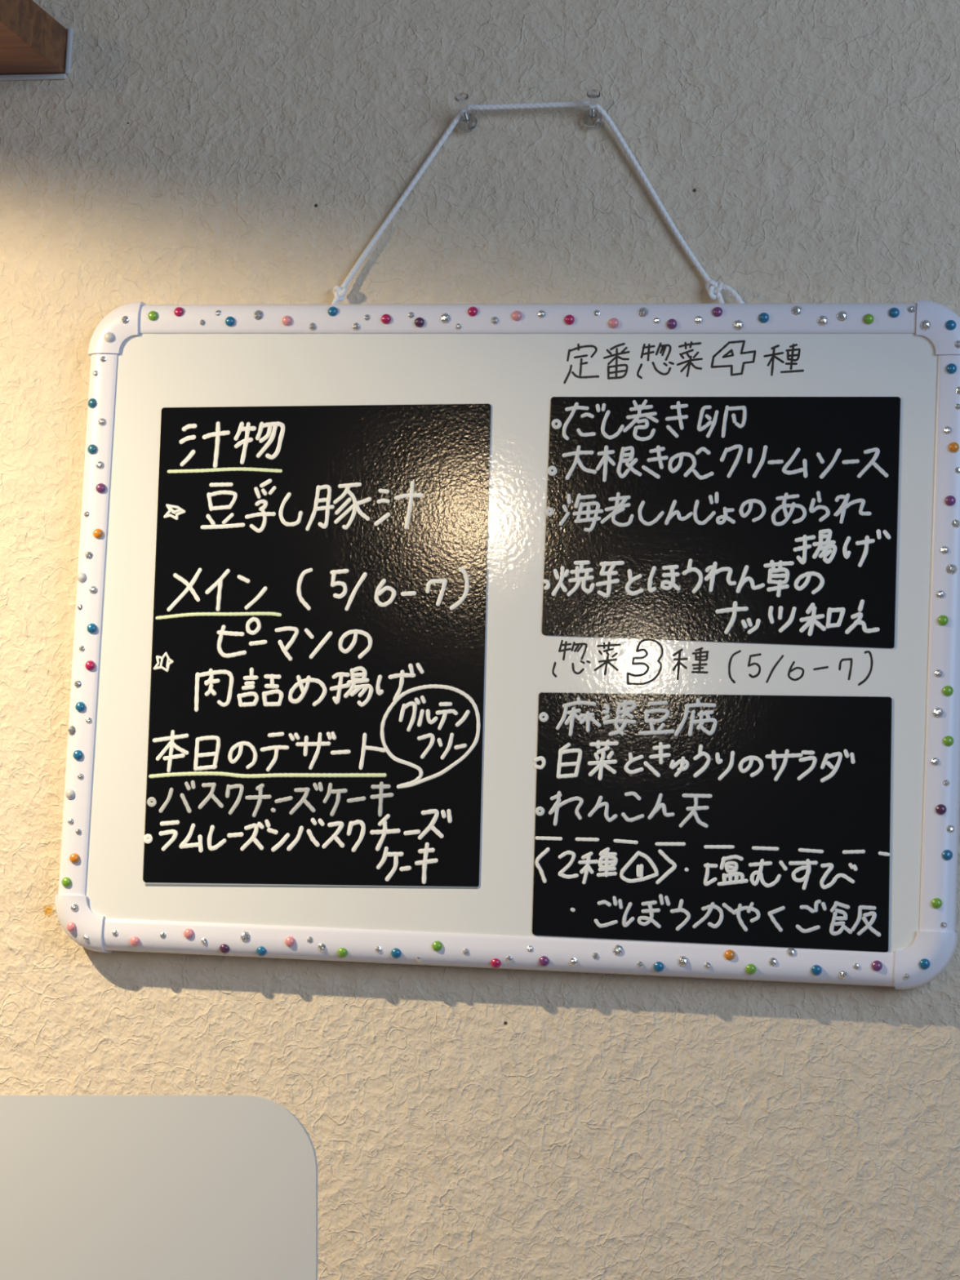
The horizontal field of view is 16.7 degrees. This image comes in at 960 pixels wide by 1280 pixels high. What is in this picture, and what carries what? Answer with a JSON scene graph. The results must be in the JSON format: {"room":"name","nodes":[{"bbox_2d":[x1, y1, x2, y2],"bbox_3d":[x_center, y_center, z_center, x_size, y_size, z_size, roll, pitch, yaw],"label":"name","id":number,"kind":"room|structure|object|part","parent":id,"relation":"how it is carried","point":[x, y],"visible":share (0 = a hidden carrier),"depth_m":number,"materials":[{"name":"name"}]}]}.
{"room":"restaurant","nodes":[
{"label":"restaurant","id":0,"kind":"room"},
{"bbox_2d":[0,0,959,1279],"bbox_3d":[0.017,0.300,2.192,3.200,2.600,0.100,1,-6,13],"label":"wall","id":1,"kind":"structure","parent":0,"point":[460,1122],"depth_m":2.19,"materials":[{"name":"paint"}]},
{"bbox_2d":[0,0,72,80],"bbox_3d":[-0.785,-0.440,2.261,0.954,0.037,0.300,1,-6,13],"label":"wooden shelf","id":2,"kind":"object","parent":1,"relation":"attached to","point":[34,46],"visible":1,"depth_m":2.26,"materials":[{"name":"brown wood"}]},
{"bbox_2d":[455,92,477,132],"bbox_3d":[-0.009,-0.356,2.214,0.014,0.022,0.040,1,-6,13],"label":"pin","id":3,"kind":"object","parent":1,"relation":"attached to","point":[468,122],"visible":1,"depth_m":2.21,"materials":[{"name":"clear plastic"}]},
{"bbox_2d":[331,101,744,304],"bbox_3d":[0.041,-0.292,2.196,0.285,0.142,0.012,1,-6,13],"label":"cord","id":4,"kind":"object","parent":3,"relation":"hanging from","point":[713,287],"visible":1,"depth_m":2.20,"materials":[{"name":"white plastic"}]},
{"bbox_2d":[54,300,959,989],"bbox_3d":[0.017,-0.005,2.161,0.606,0.446,0.027,1,-6,13],"label":"whiteboard","id":5,"kind":"object","parent":1,"relation":"attached to","point":[512,358],"visible":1,"depth_m":2.15,"materials":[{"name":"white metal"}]},
{"bbox_3d":[-0.269,0.192,2.206,0.037,0.037,0.024,1,-6,13],"label":"frame corner","id":6,"kind":"part","parent":5,"relation":"part of","materials":[{"name":"white plastic"}]},
{"bbox_3d":[-0.266,-0.011,2.230,0.021,0.373,0.022,1,-6,13],"label":"frame rail","id":7,"kind":"part","parent":5,"relation":"part of","materials":[{"name":"white plastic"}]},
{"bbox_3d":[-0.250,-0.214,2.249,0.037,0.037,0.024,1,-6,13],"label":"frame corner","id":8,"kind":"part","parent":5,"relation":"part of","materials":[{"name":"white plastic"}]},
{"bbox_2d":[142,403,490,888],"bbox_3d":[-0.109,0.004,2.182,0.238,0.330,0.001,1,-6,13],"label":"sheet","id":9,"kind":"object","parent":5,"relation":"attached to","point":[317,685],"visible":1,"depth_m":2.18,"materials":[{"name":"black"}]},
{"bbox_3d":[0.007,0.204,2.141,0.533,0.021,0.022,1,-6,13],"label":"frame rail","id":10,"kind":"part","parent":5,"relation":"part of","materials":[{"name":"white plastic"}]},
{"bbox_3d":[0.027,-0.214,2.185,0.533,0.021,0.022,1,-6,13],"label":"frame rail","id":11,"kind":"part","parent":5,"relation":"part of","materials":[{"name":"white plastic"}]},
{"bbox_2d":[532,692,892,951],"bbox_3d":[0.148,0.115,2.108,0.236,0.163,0.001,1,-6,13],"label":"sheet","id":12,"kind":"object","parent":5,"relation":"attached to","point":[736,820],"visible":1,"depth_m":2.11,"materials":[{"name":"black"}]},
{"bbox_2d":[542,396,900,648],"bbox_3d":[0.156,-0.079,2.129,0.233,0.164,0.001,1,-6,13],"label":"sheet","id":13,"kind":"object","parent":5,"relation":"attached to","point":[769,520],"visible":1,"depth_m":2.13,"materials":[{"name":"black"}]},
{"bbox_3d":[0.284,0.204,2.075,0.037,0.037,0.024,1,-6,13],"label":"frame corner","id":14,"kind":"part","parent":5,"relation":"part of","materials":[{"name":"white plastic"}]},
{"bbox_3d":[0.303,-0.202,2.118,0.037,0.037,0.024,1,-6,13],"label":"frame corner","id":15,"kind":"part","parent":5,"relation":"part of","materials":[{"name":"white plastic"}]},
{"bbox_3d":[0.300,0.002,2.096,0.021,0.373,0.022,1,-6,13],"label":"frame rail","id":16,"kind":"part","parent":5,"relation":"part of","materials":[{"name":"white plastic"}]},
{"bbox_2d":[582,88,602,128],"bbox_3d":[0.076,-0.356,2.194,0.013,0.021,0.040,3,-6,-4],"label":"pin","id":17,"kind":"object","parent":1,"relation":"attached to","point":[592,118],"visible":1,"depth_m":2.19,"materials":[{"name":"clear plastic"}]},
{"bbox_3d":[-0.442,1.418,0.360,3.200,0.050,3.400,1,-6,13],"label":"floor","id":18,"kind":"structure","parent":0,"visible":0},
{"bbox_2d":[0,1094,317,1279],"bbox_3d":[-0.423,0.922,2.045,0.738,1.291,0.004,1,-6,13],"label":"panel","id":19,"kind":"object","parent":18,"relation":"on","point":[93,1187],"visible":1,"depth_m":2.06,"materials":[{"name":"white plastic"}]}
]}

